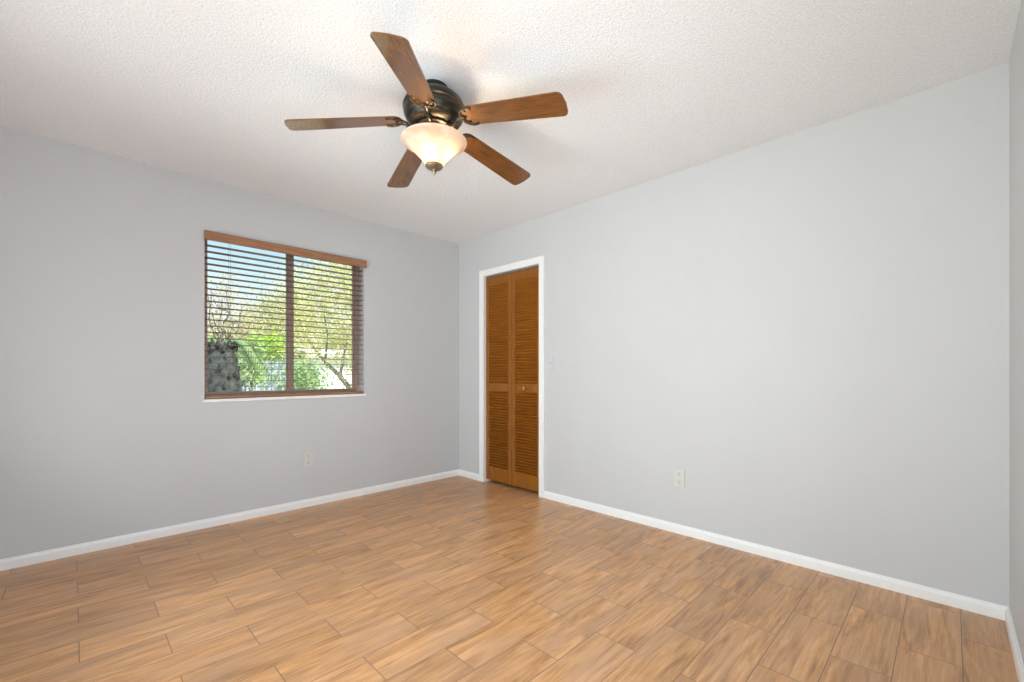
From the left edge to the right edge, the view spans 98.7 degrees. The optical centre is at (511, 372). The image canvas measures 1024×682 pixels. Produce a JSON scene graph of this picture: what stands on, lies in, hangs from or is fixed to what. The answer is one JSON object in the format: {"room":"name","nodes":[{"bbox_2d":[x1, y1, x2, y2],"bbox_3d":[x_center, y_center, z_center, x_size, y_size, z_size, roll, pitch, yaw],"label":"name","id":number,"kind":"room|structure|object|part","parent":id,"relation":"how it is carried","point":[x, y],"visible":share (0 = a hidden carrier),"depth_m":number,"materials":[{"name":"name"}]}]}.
{"room":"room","nodes":[
{"label":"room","id":0,"kind":"room"},
{"bbox_2d":[0,125,458,558],"bbox_3d":[-1.852,-0.134,3.476,0.160,2.440,3.490,0,0,45],"label":"wall","id":1,"kind":"structure","parent":0,"point":[107,430],"depth_m":2.88,"materials":[{"name":"grey paint"}]},
{"bbox_2d":[0,469,458,570],"bbox_3d":[-1.734,1.056,3.472,0.013,0.061,3.330,0,0,45],"label":"baseboard","id":2,"kind":"structure","parent":1,"relation":"attached to","point":[72,550],"depth_m":3.01,"materials":[{"name":"white paint"}]},
{"bbox_2d":[203,240,365,402],"bbox_3d":[-1.776,-0.382,3.532,0.168,1.185,1.204,0,0,45],"label":"window","id":3,"kind":"structure","parent":1,"relation":"in","point":[289,362],"depth_m":3.57,"materials":[{"name":"brown metal"}]},
{"bbox_3d":[-1.998,-0.404,3.375,0.020,1.125,0.600,0,0,45],"label":"sliding sash","id":4,"kind":"part","parent":3,"relation":"part of","materials":[{"name":"clear glass"}]},
{"bbox_3d":[-1.776,0.200,3.532,0.168,0.022,1.204,0,0,45],"label":"sill","id":5,"kind":"part","parent":3,"relation":"part of","materials":[{"name":"white stone"}]},
{"bbox_2d":[204,230,366,398],"bbox_3d":[-1.737,-0.400,3.497,0.087,1.174,1.194,0,0,45],"label":"window blind","id":6,"kind":"object","parent":3,"relation":"attached to","point":[208,235],"visible":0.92,"depth_m":3.41,"materials":[{"name":"brown wood"}]},
{"bbox_3d":[-2.057,-0.383,3.201,0.053,1.123,0.002,0,0,45],"label":"ladder cord","id":7,"kind":"part","parent":6,"relation":"part of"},
{"bbox_3d":[-1.751,0.177,3.507,0.052,0.020,1.168,0,0,45],"label":"rail","id":8,"kind":"part","parent":6,"relation":"part of","materials":[{"name":"brown wood"}]},
{"bbox_3d":[-1.633,-0.404,3.771,0.020,1.125,0.572,0,0,45],"label":"fixed sash","id":9,"kind":"part","parent":3,"relation":"part of","materials":[{"name":"clear glass"}]},
{"bbox_2d":[303,451,312,466],"bbox_3d":[-1.650,0.703,3.558,0.009,0.118,0.074,0,0,45],"label":"wall outlet","id":10,"kind":"object","parent":1,"relation":"attached to","point":[307,456],"visible":1,"depth_m":3.55,"materials":[{"name":"beige plastic"}]},
{"bbox_2d":[0,475,1017,681],"bbox_3d":[0.276,1.146,2.021,5.227,0.120,4.440,0,0,45],"label":"floor","id":11,"kind":"structure","parent":0,"point":[458,578],"depth_m":2.02,"materials":[{"name":"brown wood"}]},
{"bbox_2d":[0,0,1020,243],"bbox_3d":[-0.092,-1.424,2.389,4.187,0.140,4.440,0,0,45],"label":"ceiling","id":12,"kind":"structure","parent":0,"point":[651,90],"depth_m":2.02,"materials":[{"name":"paint"}]},
{"bbox_2d":[284,32,567,187],"bbox_3d":[-0.343,-1.145,2.131,1.266,0.418,1.221,0,0,45],"label":"ceiling fan","id":13,"kind":"object","parent":12,"relation":"hanging from","point":[435,113],"visible":1,"depth_m":1.99,"materials":[{"name":"brown wood"}]},
{"bbox_3d":[-0.767,-1.141,2.015,0.501,0.099,0.131,0,0,-11],"label":"blade","id":14,"kind":"part","parent":13,"relation":"part of","materials":[{"name":"brown wood"}]},
{"bbox_3d":[-0.395,-1.144,1.690,0.131,0.095,0.502,0,0,3],"label":"blade","id":15,"kind":"part","parent":13,"relation":"part of","materials":[{"name":"brown wood"}]},
{"bbox_3d":[-0.573,-1.150,2.445,0.131,0.084,0.503,0,0,-30],"label":"blade","id":16,"kind":"part","parent":13,"relation":"part of","materials":[{"name":"brown wood"}]},
{"bbox_3d":[-0.371,-1.046,2.094,0.311,0.119,0.311,0,0,45],"label":"lamp shade","id":17,"kind":"part","parent":13,"relation":"part of","materials":[{"name":"white glass"}]},
{"bbox_3d":[-0.098,-1.151,2.393,0.131,0.082,0.503,0,0,42],"label":"blade","id":18,"kind":"part","parent":13,"relation":"part of","materials":[{"name":"brown wood"}]},
{"bbox_3d":[-0.003,-1.146,1.926,0.502,0.090,0.131,0,0,25],"label":"blade","id":19,"kind":"part","parent":13,"relation":"part of","materials":[{"name":"brown wood"}]},
{"bbox_2d":[459,63,1008,606],"bbox_3d":[0.845,-0.134,3.326,4.187,2.440,0.110,0,0,45],"label":"wall","id":20,"kind":"structure","parent":0,"point":[810,326],"depth_m":2.46,"materials":[{"name":"grey paint"}]},
{"bbox_2d":[479,255,544,497],"bbox_3d":[0.018,0.038,4.139,0.849,2.096,0.133,0,0,45],"label":"door frame","id":21,"kind":"structure","parent":20,"relation":"attached to","point":[540,260],"depth_m":4.08,"materials":[{"name":"white paint"}]},
{"bbox_2d":[486,265,538,491],"bbox_3d":[-0.006,0.053,4.114,0.729,2.009,0.065,0,0,45],"label":"door","id":22,"kind":"structure","parent":20,"relation":"in","point":[512,297],"depth_m":4.11,"materials":[{"name":"orange wood"}]},
{"bbox_3d":[-0.121,0.063,4.254,0.357,1.990,0.028,0,0,45],"label":"panel","id":23,"kind":"part","parent":22,"relation":"part of","materials":[{"name":"orange wood"}]},
{"bbox_3d":[0.135,0.063,3.998,0.361,1.990,0.028,0,0,45],"label":"panel","id":24,"kind":"part","parent":22,"relation":"part of","materials":[{"name":"orange wood"}]},
{"bbox_2d":[547,356,553,369],"bbox_3d":[0.324,-0.077,3.754,0.072,0.116,0.020,0,0,45],"label":"light switch","id":25,"kind":"object","parent":20,"relation":"attached to","point":[550,360],"visible":1,"depth_m":3.75,"materials":[{"name":"white plastic"}]},
{"bbox_2d":[674,469,684,487],"bbox_3d":[1.126,0.712,2.961,0.074,0.118,0.009,0,0,45],"label":"wall outlet","id":26,"kind":"object","parent":20,"relation":"attached to","point":[679,474],"visible":1,"depth_m":2.96,"materials":[{"name":"beige plastic"}]},
{"bbox_2d":[459,469,1007,620],"bbox_3d":[0.801,1.056,3.283,3.867,0.061,0.013,0,0,45],"label":"baseboard","id":27,"kind":"structure","parent":20,"relation":"attached to","point":[982,607],"depth_m":2.44,"materials":[{"name":"white paint"}]},
{"bbox_2d":[1009,0,1023,663],"bbox_3d":[0.997,-0.134,0.630,0.160,2.440,3.490,0,0,45],"label":"wall","id":28,"kind":"structure","parent":0,"point":[1016,64],"depth_m":1.69,"materials":[{"name":"grey paint"}]},
{"bbox_2d":[1005,607,1023,681],"bbox_3d":[1.414,1.056,1.170,0.013,0.061,2.136,0,0,45],"label":"baseboard","id":29,"kind":"structure","parent":28,"relation":"attached to","point":[1018,662],"depth_m":1.67,"materials":[{"name":"white paint"}]},
{"label":"outside","id":30,"kind":"structure","parent":0,"visible":0},
{"bbox_3d":[-10.526,1.386,25.920,43.840,0.300,44.000,0,0,45],"label":"lawn","id":31,"kind":"structure","parent":30,"visible":0},
{"bbox_2d":[207,312,227,340],"bbox_3d":[-13.229,-0.750,18.959,4.380,4.016,3.458,0,0,45],"label":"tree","id":32,"kind":"object","parent":31,"relation":"on","point":[213,312],"visible":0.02,"depth_m":18.48,"materials":[{"name":"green plant"}]},
{"bbox_2d":[208,317,270,362],"bbox_3d":[-15.106,-1.168,25.221,3.615,4.845,4.436,0,0,12],"label":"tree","id":33,"kind":"object","parent":31,"relation":"on","point":[234,317],"visible":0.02,"depth_m":24.41,"materials":[{"name":"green plant"}]},
{"bbox_2d":[207,335,274,391],"bbox_3d":[-3.499,0.397,5.573,0.825,1.681,0.953,0,0,-14],"label":"palm","id":34,"kind":"object","parent":31,"relation":"on","point":[215,365],"visible":0.41,"depth_m":5.24,"materials":[{"name":"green plant"}]},
{"bbox_2d":[207,269,277,346],"bbox_3d":[-7.719,-0.926,12.046,2.521,4.343,1.929,0,0,-22],"label":"sparse tree","id":35,"kind":"object","parent":31,"relation":"on","point":[219,335],"visible":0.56,"depth_m":12.05,"materials":[{"name":"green plant"}]},
{"bbox_2d":[233,332,279,390],"bbox_3d":[-4.624,0.261,7.870,1.092,1.960,1.220,0,0,8],"label":"shrub","id":36,"kind":"object","parent":31,"relation":"on","point":[260,377],"visible":0.52,"depth_m":7.76,"materials":[{"name":"green plant"}]},
{"bbox_2d":[211,273,323,389],"bbox_3d":[-8.757,-1.267,16.195,3.246,5.015,5.023,0,0,-10],"label":"tree","id":37,"kind":"object","parent":31,"relation":"on","point":[272,321],"visible":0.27,"depth_m":15.66,"materials":[{"name":"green plant"}]},
{"bbox_2d":[240,323,296,385],"bbox_3d":[-5.935,0.004,10.786,1.183,2.470,1.323,0,0,13],"label":"shrub","id":38,"kind":"object","parent":31,"relation":"on","point":[266,343],"visible":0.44,"depth_m":10.63,"materials":[{"name":"green plant"}]},
{"bbox_2d":[238,358,318,390],"bbox_3d":[-5.612,0.461,9.879,0.150,1.550,2.430,0,0,45],"label":"fence","id":39,"kind":"object","parent":31,"relation":"on","point":[277,366],"visible":0.09,"depth_m":9.97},
{"bbox_2d":[249,256,351,388],"bbox_3d":[-3.462,-0.844,9.412,2.540,4.208,3.900,0,0,29],"label":"leafy tree","id":40,"kind":"object","parent":31,"relation":"on","point":[306,345],"visible":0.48,"depth_m":8.65,"materials":[{"name":"green plant"}]},
{"bbox_2d":[267,345,337,389],"bbox_3d":[-3.298,0.411,6.971,1.026,1.660,1.388,0,0,-6],"label":"shrub","id":41,"kind":"object","parent":31,"relation":"on","point":[306,376],"visible":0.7,"depth_m":6.85,"materials":[{"name":"green plant"}]},
{"bbox_2d":[280,348,351,388],"bbox_3d":[-5.796,0.266,13.139,2.700,1.940,1.574,0,0,45],"label":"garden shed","id":42,"kind":"object","parent":31,"relation":"on","point":[336,385],"visible":0.09,"depth_m":12.38,"materials":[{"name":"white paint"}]},
{"bbox_2d":[315,322,351,350],"bbox_3d":[-9.645,-1.061,24.183,3.856,4.619,4.184,0,0,-12],"label":"tree","id":43,"kind":"object","parent":31,"relation":"on","point":[346,322],"visible":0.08,"depth_m":23.77,"materials":[{"name":"green plant"}]}
]}

